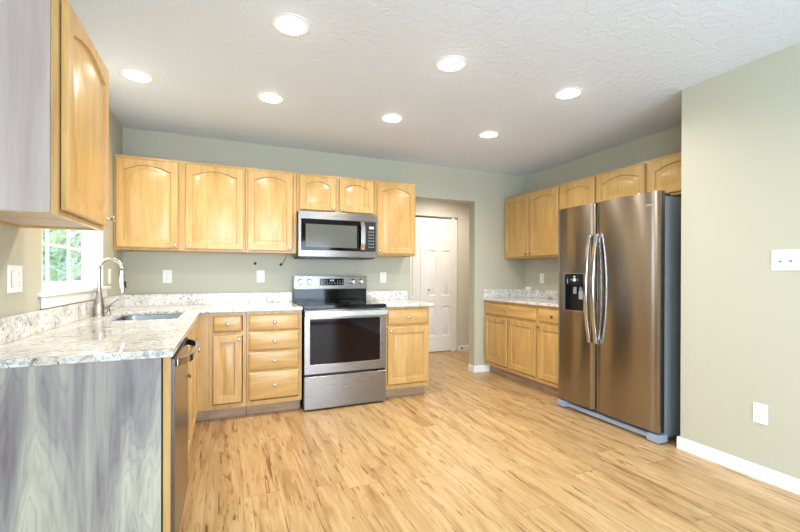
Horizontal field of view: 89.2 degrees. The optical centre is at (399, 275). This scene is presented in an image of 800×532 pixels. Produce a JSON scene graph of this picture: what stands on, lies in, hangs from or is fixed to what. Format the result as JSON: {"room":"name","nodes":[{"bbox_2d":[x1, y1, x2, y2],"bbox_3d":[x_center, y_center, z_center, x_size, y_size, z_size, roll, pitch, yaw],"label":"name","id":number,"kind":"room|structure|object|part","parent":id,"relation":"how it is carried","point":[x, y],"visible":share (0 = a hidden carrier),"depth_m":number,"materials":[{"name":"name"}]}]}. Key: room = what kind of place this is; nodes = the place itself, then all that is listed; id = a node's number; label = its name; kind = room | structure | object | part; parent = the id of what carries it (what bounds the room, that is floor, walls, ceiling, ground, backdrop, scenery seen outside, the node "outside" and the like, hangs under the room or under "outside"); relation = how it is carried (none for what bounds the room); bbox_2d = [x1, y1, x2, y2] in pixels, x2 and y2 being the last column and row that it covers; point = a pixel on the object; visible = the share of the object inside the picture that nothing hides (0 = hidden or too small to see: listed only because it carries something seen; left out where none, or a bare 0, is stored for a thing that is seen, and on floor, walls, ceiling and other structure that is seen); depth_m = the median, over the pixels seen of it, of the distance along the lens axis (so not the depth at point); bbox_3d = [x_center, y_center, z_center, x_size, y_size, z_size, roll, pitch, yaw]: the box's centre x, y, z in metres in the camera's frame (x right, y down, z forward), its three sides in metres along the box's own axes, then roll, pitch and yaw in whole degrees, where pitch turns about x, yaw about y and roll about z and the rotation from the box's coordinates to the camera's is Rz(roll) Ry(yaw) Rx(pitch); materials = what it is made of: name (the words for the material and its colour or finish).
{"room":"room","nodes":[
{"label":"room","id":0,"kind":"room"},
{"bbox_2d":[0,109,122,317],"bbox_3d":[-1.089,-0.047,0.293,0.120,2.469,7.000,0,0,-23],"label":"wall","id":1,"kind":"structure","parent":0,"point":[22,247],"depth_m":1.87,"materials":[{"name":"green paint"}]},
{"bbox_2d":[7,265,21,292],"bbox_3d":[-1.633,0.014,1.723,0.009,0.116,0.126,0,0,-23],"label":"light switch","id":2,"kind":"object","parent":1,"relation":"attached to","point":[14,272],"visible":1,"depth_m":1.71,"materials":[{"name":"white plastic"}]},
{"bbox_2d":[0,0,115,230],"bbox_3d":[-1.377,-0.589,1.572,0.356,0.762,0.573,0,0,-23],"label":"upper cabinet","id":3,"kind":"object","parent":1,"relation":"attached to","point":[54,81],"visible":1,"depth_m":1.36,"materials":[{"name":"brown wood"}]},
{"bbox_3d":[-1.297,-0.590,1.297,0.284,0.758,0.006,0,0,-23],"label":"panel","id":4,"kind":"part","parent":3,"relation":"part of","materials":[{"name":"laminate"}]},
{"bbox_3d":[-1.409,-0.220,1.563,0.277,0.004,0.535,0,0,-23],"label":"underside panel","id":5,"kind":"part","parent":3,"relation":"part of","materials":[{"name":"brown wood"}]},
{"bbox_3d":[-1.272,-0.588,1.621,0.018,0.762,0.566,0,0,-23],"label":"frame","id":6,"kind":"part","parent":3,"relation":"part of","materials":[{"name":"brown wood"}]},
{"bbox_3d":[-1.251,-0.586,1.631,0.020,0.722,0.530,0,0,-23],"label":"door","id":7,"kind":"part","parent":3,"relation":"part of","materials":[{"name":"brown wood"}]},
{"bbox_3d":[-1.325,-0.261,1.864,0.029,0.029,0.029,0,0,-23],"label":"knob","id":8,"kind":"part","parent":3,"relation":"part of","materials":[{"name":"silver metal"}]},
{"bbox_2d":[38,229,110,308],"bbox_3d":[-2.016,-0.360,2.471,0.167,1.038,1.205,0,0,-23],"label":"window","id":9,"kind":"structure","parent":1,"relation":"in","point":[54,293],"depth_m":2.59,"materials":[{"name":"white paint"}]},
{"bbox_3d":[-2.053,-0.178,2.439,0.024,0.481,1.005,0,0,-23],"label":"sash","id":10,"kind":"part","parent":9,"relation":"part of","materials":[{"name":"white paint"}]},
{"bbox_3d":[-2.054,-0.394,2.438,0.030,0.945,1.061,0,0,-23],"label":"frame","id":11,"kind":"part","parent":9,"relation":"part of","materials":[{"name":"white paint"}]},
{"bbox_2d":[108,269,110,283],"bbox_3d":[-2.239,0.004,3.130,0.009,0.116,0.072,0,0,-23],"label":"wall outlet","id":12,"kind":"object","parent":1,"relation":"attached to","point":[109,270],"visible":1,"depth_m":3.12,"materials":[{"name":"white plastic"}]},
{"bbox_2d":[0,292,291,344],"bbox_3d":[-1.264,0.216,2.670,1.436,0.104,2.495,0,0,-23],"label":"backsplash","id":13,"kind":"structure","parent":1,"relation":"attached to","point":[18,326],"depth_m":2.67,"materials":[{"name":"stone"}]},
{"bbox_2d":[122,128,523,365],"bbox_3d":[-0.428,-0.053,4.453,4.621,2.469,0.120,0,0,-23],"label":"wall","id":14,"kind":"structure","parent":0,"point":[486,193],"depth_m":4.23,"materials":[{"name":"green paint"}]},
{"bbox_2d":[163,270,171,282],"bbox_3d":[-2.101,0.005,3.663,0.072,0.116,0.009,0,0,-23],"label":"wall outlet","id":15,"kind":"object","parent":14,"relation":"attached to","point":[167,274],"visible":1,"depth_m":3.66,"materials":[{"name":"white plastic"}]},
{"bbox_2d":[114,154,244,253],"bbox_3d":[-1.891,-0.594,3.561,0.982,0.762,0.356,0,0,-23],"label":"upper cabinet","id":16,"kind":"object","parent":14,"relation":"attached to","point":[161,205],"visible":1,"depth_m":3.43,"materials":[{"name":"brown wood"}]},
{"bbox_3d":[-2.071,-0.592,3.333,0.440,0.722,0.020,0,0,-23],"label":"door","id":17,"kind":"part","parent":16,"relation":"part of","materials":[{"name":"brown wood"}]},
{"bbox_3d":[-1.904,-0.225,3.592,0.951,0.004,0.277,0,0,-23],"label":"underside panel","id":18,"kind":"part","parent":16,"relation":"part of","materials":[{"name":"brown wood"}]},
{"bbox_3d":[-1.609,-0.591,3.531,0.458,0.722,0.020,0,0,-23],"label":"door","id":19,"kind":"part","parent":16,"relation":"part of","materials":[{"name":"brown wood"}]},
{"bbox_2d":[257,270,264,281],"bbox_3d":[-1.367,0.006,3.979,0.072,0.116,0.009,0,0,-23],"label":"wall outlet","id":20,"kind":"object","parent":14,"relation":"attached to","point":[260,273],"visible":1,"depth_m":3.98,"materials":[{"name":"white plastic"}]},
{"bbox_2d":[244,167,296,254],"bbox_3d":[-1.230,-0.593,3.845,0.448,0.762,0.356,0,0,-23],"label":"upper cabinet","id":21,"kind":"object","parent":14,"relation":"attached to","point":[270,195],"visible":0.99,"depth_m":3.71,"materials":[{"name":"brown wood"}]},
{"bbox_2d":[296,173,374,214],"bbox_3d":[-0.665,-0.791,4.088,0.774,0.364,0.356,0,0,-23],"label":"upper cabinet","id":22,"kind":"object","parent":14,"relation":"attached to","point":[320,193],"visible":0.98,"depth_m":3.94,"materials":[{"name":"brown wood"}]},
{"bbox_3d":[-0.784,-0.789,3.886,0.345,0.324,0.020,0,0,-23],"label":"door","id":23,"kind":"part","parent":22,"relation":"part of","materials":[{"name":"brown wood"}]},
{"bbox_2d":[292,210,376,259],"bbox_3d":[-0.649,-0.386,4.048,0.772,0.435,0.443,0,0,-23],"label":"microwave","id":24,"kind":"object","parent":22,"relation":"attached to","point":[319,235],"visible":1,"depth_m":3.88,"materials":[{"name":"silver metal"}]},
{"bbox_3d":[-0.631,-0.386,3.870,0.616,0.290,0.008,0,0,-23],"label":"door","id":25,"kind":"part","parent":24,"relation":"part of","materials":[{"name":"black glass"}]},
{"bbox_3d":[-0.361,-0.390,3.953,0.042,0.276,0.042,0,0,-23],"label":"handle","id":26,"kind":"part","parent":24,"relation":"part of","materials":[{"name":"metal"}]},
{"bbox_3d":[-0.295,-0.385,4.014,0.112,0.290,0.008,0,0,-23],"label":"control panel","id":27,"kind":"part","parent":24,"relation":"part of","materials":[{"name":"black plastic"}]},
{"bbox_3d":[-0.433,-0.788,4.037,0.352,0.324,0.020,0,0,-23],"label":"door","id":28,"kind":"part","parent":22,"relation":"part of","materials":[{"name":"brown wood"}]},
{"bbox_2d":[380,272,385,282],"bbox_3d":[-0.185,0.018,4.488,0.072,0.116,0.009,0,0,-23],"label":"wall outlet","id":29,"kind":"object","parent":14,"relation":"attached to","point":[382,274],"visible":1,"depth_m":4.48,"materials":[{"name":"white plastic"}]},
{"bbox_2d":[366,291,406,299],"bbox_3d":[-0.148,0.217,4.497,0.498,0.100,0.020,0,0,-23],"label":"backsplash","id":30,"kind":"structure","parent":14,"relation":"attached to","point":[370,295],"depth_m":4.49,"materials":[{"name":"stone"}]},
{"bbox_2d":[374,180,415,256],"bbox_3d":[-0.096,-0.591,4.334,0.458,0.762,0.356,0,0,-23],"label":"upper cabinet","id":31,"kind":"object","parent":14,"relation":"attached to","point":[394,202],"visible":0.92,"depth_m":4.20,"materials":[{"name":"brown wood"}]},
{"bbox_2d":[468,364,489,372],"bbox_3d":[0.982,1.142,5.056,0.232,0.082,0.135,0,0,-23],"label":"baseboard","id":32,"kind":"structure","parent":14,"relation":"attached to","point":[479,368],"depth_m":5.00,"materials":[{"name":"white paint"}]},
{"bbox_2d":[68,0,799,176],"bbox_3d":[1.194,-1.354,2.077,5.720,0.150,8.720,0,0,-23],"label":"ceiling","id":33,"kind":"structure","parent":0,"point":[358,62],"depth_m":2.48,"materials":[{"name":"white paint"}]},
{"bbox_2d":[118,68,154,82],"bbox_3d":[-1.690,-1.327,2.606,0.196,0.094,0.196,0,0,-23],"label":"ceiling light","id":34,"kind":"object","parent":33,"relation":"attached to","point":[135,75],"visible":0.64,"depth_m":2.63,"materials":[{"name":"white paint"}]},
{"bbox_3d":[-1.689,-1.340,2.606,0.104,0.062,0.104,0,0,-23],"label":"bulb","id":35,"kind":"part","parent":34,"relation":"part of","materials":[{"name":"white"}]},
{"bbox_2d":[256,91,284,103],"bbox_3d":[-0.932,-1.326,2.926,0.196,0.094,0.196,0,0,-23],"label":"ceiling light","id":36,"kind":"object","parent":33,"relation":"attached to","point":[266,96],"visible":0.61,"depth_m":2.96,"materials":[{"name":"white paint"}]},
{"bbox_3d":[-0.932,-1.339,2.926,0.104,0.062,0.104,0,0,-23],"label":"bulb","id":37,"kind":"part","parent":36,"relation":"part of","materials":[{"name":"white"}]},
{"bbox_2d":[271,13,310,36],"bbox_3d":[-0.557,-1.323,2.075,0.196,0.094,0.196,0,0,-23],"label":"ceiling light","id":38,"kind":"object","parent":33,"relation":"attached to","point":[288,24],"visible":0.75,"depth_m":2.10,"materials":[{"name":"white paint"}]},
{"bbox_3d":[-0.557,-1.337,2.075,0.104,0.062,0.104,0,0,-23],"label":"bulb","id":39,"kind":"part","parent":38,"relation":"part of","materials":[{"name":"white glass"}]},
{"bbox_2d":[380,113,403,122],"bbox_3d":[-0.065,-1.325,3.299,0.196,0.094,0.196,0,0,-23],"label":"ceiling light","id":40,"kind":"object","parent":33,"relation":"attached to","point":[390,117],"visible":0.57,"depth_m":3.34,"materials":[{"name":"white paint"}]},
{"bbox_2d":[435,55,466,72],"bbox_3d":[0.309,-1.322,2.453,0.196,0.094,0.196,0,0,-23],"label":"ceiling light","id":41,"kind":"object","parent":33,"relation":"attached to","point":[451,63],"visible":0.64,"depth_m":2.48,"materials":[{"name":"white paint"}]},
{"bbox_3d":[0.309,-1.335,2.453,0.104,0.062,0.104,0,0,-23],"label":"bulb","id":42,"kind":"part","parent":41,"relation":"part of","materials":[{"name":"white"}]},
{"bbox_2d":[478,131,499,137],"bbox_3d":[0.807,-1.323,3.680,0.196,0.094,0.196,0,0,-23],"label":"ceiling light","id":43,"kind":"object","parent":33,"relation":"attached to","point":[485,134],"visible":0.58,"depth_m":3.72,"materials":[{"name":"white paint"}]},
{"bbox_2d":[553,87,583,99],"bbox_3d":[1.180,-1.321,2.844,0.196,0.094,0.196,0,0,-23],"label":"ceiling light","id":44,"kind":"object","parent":33,"relation":"attached to","point":[570,92],"visible":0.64,"depth_m":2.88,"materials":[{"name":"white paint"}]},
{"bbox_3d":[1.180,-1.334,2.844,0.104,0.062,0.104,0,0,-23],"label":"bulb","id":45,"kind":"part","parent":44,"relation":"part of","materials":[{"name":"white"}]},
{"bbox_2d":[415,199,468,350],"bbox_3d":[0.076,-0.056,6.089,4.600,2.469,0.120,0,0,-23],"label":"wall","id":46,"kind":"structure","parent":0,"point":[458,211],"depth_m":6.40,"materials":[{"name":"beige paint"}]},
{"bbox_2d":[410,217,420,300],"bbox_3d":[0.018,0.140,6.050,0.623,2.054,0.035,0,0,-23],"label":"door","id":47,"kind":"structure","parent":46,"relation":"in","point":[415,261],"depth_m":6.13,"materials":[{"name":"white paint"}]},
{"bbox_2d":[420,217,456,351],"bbox_3d":[0.606,0.141,6.282,0.632,2.054,0.075,0,0,-23],"label":"door","id":48,"kind":"structure","parent":46,"relation":"in","point":[438,270],"depth_m":6.29,"materials":[{"name":"white paint"}]},
{"bbox_2d":[458,345,468,350],"bbox_3d":[0.054,1.138,6.010,4.500,0.082,0.014,0,0,-23],"label":"baseboard","id":49,"kind":"structure","parent":46,"relation":"attached to","point":[465,347],"depth_m":6.41,"materials":[{"name":"white paint"}]},
{"bbox_2d":[179,350,799,531],"bbox_3d":[1.188,1.215,2.082,5.720,0.050,8.720,0,0,-23],"label":"floor","id":50,"kind":"structure","parent":0,"point":[488,451],"depth_m":2.42,"materials":[{"name":"brown wood"}]},
{"bbox_2d":[0,357,170,531],"bbox_3d":[-1.149,0.742,1.389,0.636,0.884,0.020,0,0,-23],"label":"end panel","id":51,"kind":"object","parent":50,"relation":"on","point":[85,447],"visible":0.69,"depth_m":1.40,"materials":[{"name":"grey laminate"}]},
{"bbox_2d":[171,337,198,531],"bbox_3d":[-1.226,0.744,1.696,0.679,0.874,0.596,0,0,-23],"label":"dishwasher","id":52,"kind":"object","parent":50,"relation":"on","point":[179,361],"visible":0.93,"depth_m":1.69,"materials":[{"name":"silver metal"}]},
{"bbox_3d":[-0.991,0.692,1.797,0.048,0.757,0.596,0,0,-23],"label":"door","id":53,"kind":"part","parent":52,"relation":"part of","materials":[{"name":"silver metal"}]},
{"bbox_3d":[-0.938,0.333,1.810,0.062,0.029,0.530,0,0,-23],"label":"handle","id":54,"kind":"part","parent":52,"relation":"part of","materials":[{"name":"metal"}]},
{"bbox_2d":[186,331,193,457],"bbox_3d":[-1.468,0.741,2.166,0.660,0.883,0.449,0,0,-23],"label":"base cabinet","id":55,"kind":"object","parent":50,"relation":"on","point":[188,335],"visible":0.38,"depth_m":2.37,"materials":[{"name":"brown wood"}]},
{"bbox_3d":[-1.203,0.394,2.279,0.020,0.136,0.415,0,0,-23],"label":"drawer","id":56,"kind":"part","parent":55,"relation":"part of","materials":[{"name":"brown wood"}]},
{"bbox_3d":[-1.201,0.762,2.281,0.020,0.550,0.415,0,0,-23],"label":"door","id":57,"kind":"part","parent":55,"relation":"part of","materials":[{"name":"brown wood"}]},
{"bbox_2d":[189,318,200,442],"bbox_3d":[-1.715,0.739,2.739,0.660,0.883,0.791,0,0,-23],"label":"base cabinet","id":58,"kind":"object","parent":50,"relation":"on","point":[194,330],"visible":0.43,"depth_m":2.79,"materials":[{"name":"brown wood"}]},
{"bbox_3d":[-1.371,0.392,2.671,0.020,0.136,0.362,0,0,-23],"label":"drawer","id":59,"kind":"part","parent":58,"relation":"part of","materials":[{"name":"brown wood"}]},
{"bbox_3d":[-1.369,0.761,2.672,0.020,0.550,0.362,0,0,-23],"label":"door","id":60,"kind":"part","parent":58,"relation":"part of","materials":[{"name":"brown wood"}]},
{"bbox_3d":[-1.522,0.391,3.022,0.020,0.136,0.362,0,0,-23],"label":"drawer","id":61,"kind":"part","parent":58,"relation":"part of","materials":[{"name":"brown wood"}]},
{"bbox_3d":[-1.520,0.760,3.023,0.020,0.550,0.362,0,0,-23],"label":"door","id":62,"kind":"part","parent":58,"relation":"part of","materials":[{"name":"brown wood"}]},
{"bbox_2d":[196,313,208,420],"bbox_3d":[-1.975,0.737,3.392,0.699,0.883,0.608,0,0,-23],"label":"base cabinet","id":63,"kind":"object","parent":50,"relation":"on","point":[203,333],"visible":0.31,"depth_m":3.24,"materials":[{"name":"brown wood"}]},
{"bbox_2d":[209,312,246,419],"bbox_3d":[-1.512,0.738,3.562,0.282,0.883,0.660,0,0,-23],"label":"base cabinet","id":64,"kind":"object","parent":50,"relation":"on","point":[227,330],"visible":0.98,"depth_m":3.29,"materials":[{"name":"brown wood"}]},
{"bbox_3d":[-1.401,0.391,3.295,0.216,0.136,0.020,0,0,-23],"label":"drawer","id":65,"kind":"part","parent":64,"relation":"part of","materials":[{"name":"brown wood"}]},
{"bbox_3d":[-1.401,0.760,3.293,0.216,0.550,0.020,0,0,-23],"label":"door","id":66,"kind":"part","parent":64,"relation":"part of","materials":[{"name":"brown wood"}]},
{"bbox_2d":[246,310,301,414],"bbox_3d":[-1.174,0.738,3.709,0.447,0.883,0.658,0,0,-23],"label":"base cabinet","id":67,"kind":"object","parent":50,"relation":"on","point":[274,338],"visible":0.99,"depth_m":3.44,"materials":[{"name":"brown wood"}]},
{"bbox_2d":[0,292,302,368],"bbox_3d":[-1.263,0.231,2.670,1.437,0.132,2.496,0,0,-23],"label":"countertop","id":68,"kind":"structure","parent":67,"relation":"on","point":[66,334],"depth_m":1.94,"materials":[{"name":"stone"}]},
{"bbox_2d":[93,257,126,316],"bbox_3d":[-1.930,0.071,2.700,0.185,0.390,0.071,0,0,-31],"label":"faucet","id":69,"kind":"object","parent":68,"relation":"on","point":[99,307],"visible":1,"depth_m":2.67,"materials":[{"name":"silver metal"}]},
{"bbox_3d":[-1.922,-0.013,2.695,0.153,0.222,0.026,0,0,-23],"label":"spout","id":70,"kind":"part","parent":69,"relation":"part of","materials":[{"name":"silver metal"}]},
{"bbox_3d":[-1.942,0.186,2.706,0.110,0.078,0.029,0,0,-43],"label":"handle","id":71,"kind":"part","parent":69,"relation":"part of","materials":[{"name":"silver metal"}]},
{"bbox_2d":[105,304,117,313],"bbox_3d":[-2.014,0.233,2.835,0.074,0.066,0.034,0,0,-23],"label":"soap dispenser","id":72,"kind":"object","parent":68,"relation":"on","point":[108,308],"visible":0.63,"depth_m":2.82,"materials":[{"name":"silver metal"}]},
{"bbox_2d":[114,314,181,320],"bbox_3d":[-1.711,0.400,2.770,0.439,0.210,0.694,0,0,-23],"label":"sink","id":73,"kind":"object","parent":68,"relation":"in","point":[162,316],"visible":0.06,"depth_m":3.05,"materials":[{"name":"metal"}]},
{"bbox_3d":[-1.066,0.920,3.441,0.411,0.230,0.020,0,0,-23],"label":"drawer","id":74,"kind":"part","parent":67,"relation":"part of","materials":[{"name":"brown wood"}]},
{"bbox_3d":[-1.065,0.716,3.441,0.411,0.152,0.020,0,0,-23],"label":"drawer","id":75,"kind":"part","parent":67,"relation":"part of","materials":[{"name":"brown wood"}]},
{"bbox_3d":[-1.065,0.549,3.440,0.411,0.152,0.020,0,0,-23],"label":"drawer","id":76,"kind":"part","parent":67,"relation":"part of","materials":[{"name":"brown wood"}]},
{"bbox_3d":[-1.064,0.392,3.440,0.411,0.136,0.020,0,0,-23],"label":"drawer","id":77,"kind":"part","parent":67,"relation":"part of","materials":[{"name":"brown wood"}]},
{"bbox_2d":[293,276,387,409],"bbox_3d":[-0.591,0.591,3.910,0.760,1.179,0.692,0,0,-23],"label":"stove","id":78,"kind":"object","parent":50,"relation":"on","point":[344,340],"visible":0.99,"depth_m":3.67,"materials":[{"name":"silver metal"}]},
{"bbox_3d":[-0.714,0.068,4.197,0.760,0.134,0.065,0,0,-23],"label":"control panel","id":79,"kind":"part","parent":78,"relation":"part of","materials":[{"name":"silver metal"}]},
{"bbox_2d":[294,300,385,308],"bbox_3d":[-0.591,0.273,3.911,0.760,0.027,0.580,0,0,-23],"label":"cooktop","id":80,"kind":"object","parent":78,"relation":"in","point":[312,304],"depth_m":3.77,"materials":[{"name":"black glass"}]},
{"bbox_3d":[-0.486,1.022,3.664,0.756,0.285,0.039,0,0,-23],"label":"storage drawer","id":81,"kind":"part","parent":78,"relation":"part of","materials":[{"name":"silver metal"}]},
{"bbox_3d":[-0.485,0.581,3.663,0.756,0.560,0.039,0,0,-23],"label":"oven door","id":82,"kind":"part","parent":78,"relation":"part of","materials":[{"name":"silver metal"}]},
{"bbox_3d":[-0.466,0.334,3.619,0.752,0.046,0.058,0,0,-23],"label":"handle","id":83,"kind":"part","parent":78,"relation":"part of","materials":[{"name":"metal"}]},
{"bbox_2d":[384,306,428,397],"bbox_3d":[-0.036,0.740,4.197,0.462,0.883,0.660,0,0,-23],"label":"base cabinet","id":84,"kind":"object","parent":50,"relation":"on","point":[407,328],"visible":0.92,"depth_m":3.93,"materials":[{"name":"brown wood"}]},
{"bbox_2d":[366,291,433,306],"bbox_3d":[-0.024,0.232,4.210,0.500,0.128,0.646,0,0,-23],"label":"countertop","id":85,"kind":"structure","parent":84,"relation":"on","point":[390,298],"depth_m":4.41,"materials":[{"name":"stone"}]},
{"bbox_3d":[0.080,0.396,3.932,0.430,0.142,0.020,0,0,-23],"label":"drawer","id":86,"kind":"part","parent":84,"relation":"part of","materials":[{"name":"brown wood"}]},
{"bbox_3d":[0.080,0.765,3.930,0.430,0.544,0.020,0,0,-23],"label":"door","id":87,"kind":"part","parent":84,"relation":"part of","materials":[{"name":"brown wood"}]},
{"bbox_2d":[484,300,543,389],"bbox_3d":[1.486,0.743,4.703,0.660,0.883,0.932,0,0,-23],"label":"base cabinet","id":88,"kind":"object","parent":50,"relation":"on","point":[511,331],"visible":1,"depth_m":4.51,"materials":[{"name":"brown wood"}]},
{"bbox_3d":[1.129,0.763,4.794,0.020,0.550,0.425,0,0,-23],"label":"door","id":89,"kind":"part","parent":88,"relation":"part of","materials":[{"name":"brown wood"}]},
{"bbox_3d":[1.225,0.398,4.582,0.020,0.130,0.888,0,0,-23],"label":"drawer","id":90,"kind":"part","parent":88,"relation":"part of","materials":[{"name":"brown wood"}]},
{"bbox_2d":[482,289,557,306],"bbox_3d":[1.584,0.236,4.500,0.644,0.128,1.385,0,0,-23],"label":"countertop","id":91,"kind":"structure","parent":88,"relation":"on","point":[521,296],"depth_m":4.93,"materials":[{"name":"stone"}]},
{"bbox_3d":[1.310,0.764,4.374,0.020,0.550,0.436,0,0,-23],"label":"door","id":92,"kind":"part","parent":88,"relation":"part of","materials":[{"name":"brown wood"}]},
{"bbox_2d":[537,305,557,395],"bbox_3d":[1.759,0.745,4.069,0.660,0.883,0.443,0,0,-23],"label":"base cabinet","id":93,"kind":"object","parent":50,"relation":"on","point":[547,327],"visible":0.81,"depth_m":4.01,"materials":[{"name":"brown wood"}]},
{"bbox_3d":[1.492,0.766,3.951,0.020,0.550,0.408,0,0,-23],"label":"door","id":94,"kind":"part","parent":93,"relation":"part of","materials":[{"name":"brown wood"}]},
{"bbox_3d":[1.496,0.400,3.951,0.020,0.130,0.408,0,0,-23],"label":"drawer","id":95,"kind":"part","parent":93,"relation":"part of","materials":[{"name":"brown wood"}]},
{"bbox_2d":[557,190,680,443],"bbox_3d":[1.929,0.294,3.412,0.800,1.790,0.955,0,0,-23],"label":"fridge","id":96,"kind":"object","parent":50,"relation":"on","point":[619,286],"visible":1,"depth_m":3.09,"materials":[{"name":"grey metal"}]},
{"bbox_3d":[1.544,0.253,3.545,0.066,1.710,0.406,0,0,-23],"label":"freezer door","id":97,"kind":"part","parent":96,"relation":"part of","materials":[{"name":"silver metal"}]},
{"bbox_3d":[1.555,0.106,3.360,0.071,0.895,0.032,0,0,-23],"label":"handle","id":98,"kind":"part","parent":96,"relation":"part of","materials":[{"name":"metal"}]},
{"bbox_3d":[1.582,0.106,3.297,0.071,0.895,0.032,0,0,-23],"label":"handle","id":99,"kind":"part","parent":96,"relation":"part of","materials":[{"name":"metal"}]},
{"bbox_3d":[1.734,0.254,3.103,0.066,1.710,0.539,0,0,-23],"label":"door","id":100,"kind":"part","parent":96,"relation":"part of","materials":[{"name":"silver metal"}]},
{"bbox_3d":[1.829,0.255,2.849,0.018,1.706,0.002,0,0,-23],"label":"edge trim","id":101,"kind":"part","parent":96,"relation":"part of","materials":[{"name":"metal"}]},
{"bbox_2d":[524,125,681,290],"bbox_3d":[2.137,-0.047,4.186,0.120,2.469,2.397,0,0,-23],"label":"wall","id":102,"kind":"structure","parent":0,"point":[667,142],"depth_m":4.35,"materials":[{"name":"green paint"}]},
{"bbox_2d":[482,289,557,298],"bbox_3d":[1.585,0.222,4.500,0.643,0.100,1.384,0,0,-23],"label":"backsplash","id":103,"kind":"structure","parent":102,"relation":"attached to","point":[486,293],"depth_m":5.06,"materials":[{"name":"stone"}]},
{"bbox_2d":[505,184,560,259],"bbox_3d":[1.628,-0.588,4.764,0.356,0.762,0.926,0,0,-23],"label":"upper cabinet","id":104,"kind":"object","parent":102,"relation":"attached to","point":[532,218],"visible":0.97,"depth_m":4.65,"materials":[{"name":"brown wood"}]},
{"bbox_3d":[1.412,-0.586,4.915,0.020,0.722,0.432,0,0,-23],"label":"door","id":105,"kind":"part","parent":104,"relation":"part of","materials":[{"name":"brown wood"}]},
{"bbox_3d":[1.591,-0.585,4.499,0.020,0.722,0.439,0,0,-23],"label":"door","id":106,"kind":"part","parent":104,"relation":"part of","materials":[{"name":"brown wood"}]},
{"bbox_2d":[540,274,543,282],"bbox_3d":[1.734,0.030,4.959,0.008,0.116,0.072,0,0,-23],"label":"wall outlet","id":107,"kind":"object","parent":102,"relation":"attached to","point":[541,275],"visible":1,"depth_m":4.95,"materials":[{"name":"white plastic"}]},
{"bbox_2d":[560,175,596,208],"bbox_3d":[1.901,-0.586,4.128,0.356,0.762,0.451,0,0,-23],"label":"upper cabinet","id":108,"kind":"object","parent":102,"relation":"attached to","point":[583,191],"visible":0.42,"depth_m":4.04,"materials":[{"name":"brown wood"}]},
{"bbox_2d":[597,152,680,202],"bbox_3d":[2.191,-0.803,3.455,0.356,0.324,1.008,0,0,-23],"label":"upper cabinet","id":109,"kind":"object","parent":102,"relation":"attached to","point":[662,173],"visible":0.53,"depth_m":3.41,"materials":[{"name":"brown wood"}]},
{"bbox_3d":[1.965,-0.801,3.630,0.020,0.284,0.481,0,0,-23],"label":"door","id":110,"kind":"part","parent":109,"relation":"part of","materials":[{"name":"brown wood"}]},
{"bbox_3d":[2.165,-0.800,3.166,0.020,0.284,0.460,0,0,-23],"label":"door","id":111,"kind":"part","parent":109,"relation":"part of","materials":[{"name":"brown wood"}]},
{"bbox_2d":[680,42,799,478],"bbox_3d":[3.210,-0.037,0.837,0.796,2.469,4.601,0,0,-23],"label":"wall","id":112,"kind":"structure","parent":0,"point":[740,143],"depth_m":2.45,"materials":[{"name":"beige paint"}]},
{"bbox_2d":[677,436,799,494],"bbox_3d":[2.854,1.156,0.696,0.065,0.082,4.616,0,0,-23],"label":"baseboard","id":113,"kind":"structure","parent":112,"relation":"attached to","point":[789,483],"depth_m":2.45,"materials":[{"name":"white paint"}]},
{"bbox_2d":[753,402,767,424],"bbox_3d":[2.108,0.806,2.374,0.009,0.116,0.072,0,0,-23],"label":"wall outlet","id":114,"kind":"object","parent":112,"relation":"attached to","point":[760,411],"visible":1,"depth_m":2.37,"materials":[{"name":"white plastic"}]},
{"bbox_2d":[757,407,763,412],"bbox_3d":[2.106,0.786,2.373,0.003,0.033,0.033,0,0,-23],"label":"socket","id":115,"kind":"object","parent":114,"relation":"attached to","point":[759,409],"depth_m":2.37,"materials":[{"name":"white plastic"}]},
{"bbox_2d":[757,414,763,419],"bbox_3d":[2.106,0.826,2.373,0.003,0.033,0.033,0,0,-23],"label":"socket","id":116,"kind":"object","parent":114,"relation":"attached to","point":[759,416],"depth_m":2.37,"materials":[{"name":"white plastic"}]},
{"bbox_2d":[772,249,799,269],"bbox_3d":[2.151,-0.088,2.267,0.018,0.116,0.126,0,0,-23],"label":"light switch","id":117,"kind":"object","parent":112,"relation":"attached to","point":[789,259],"visible":1,"depth_m":2.26,"materials":[{"name":"white plastic"}]},
{"label":"outside","id":118,"kind":"structure","parent":0,"visible":0},
{"bbox_3d":[-25.793,1.764,7.088,39.870,0.100,55.000,0,0,-23],"label":"ground","id":119,"kind":"structure","parent":118,"visible":0},
{"bbox_2d":[42,229,81,281],"bbox_3d":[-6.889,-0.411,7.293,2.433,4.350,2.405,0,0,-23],"label":"tree","id":120,"kind":"object","parent":119,"relation":"on","point":[76,269],"visible":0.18,"depth_m":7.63,"materials":[{"name":"green plant"}]}
]}

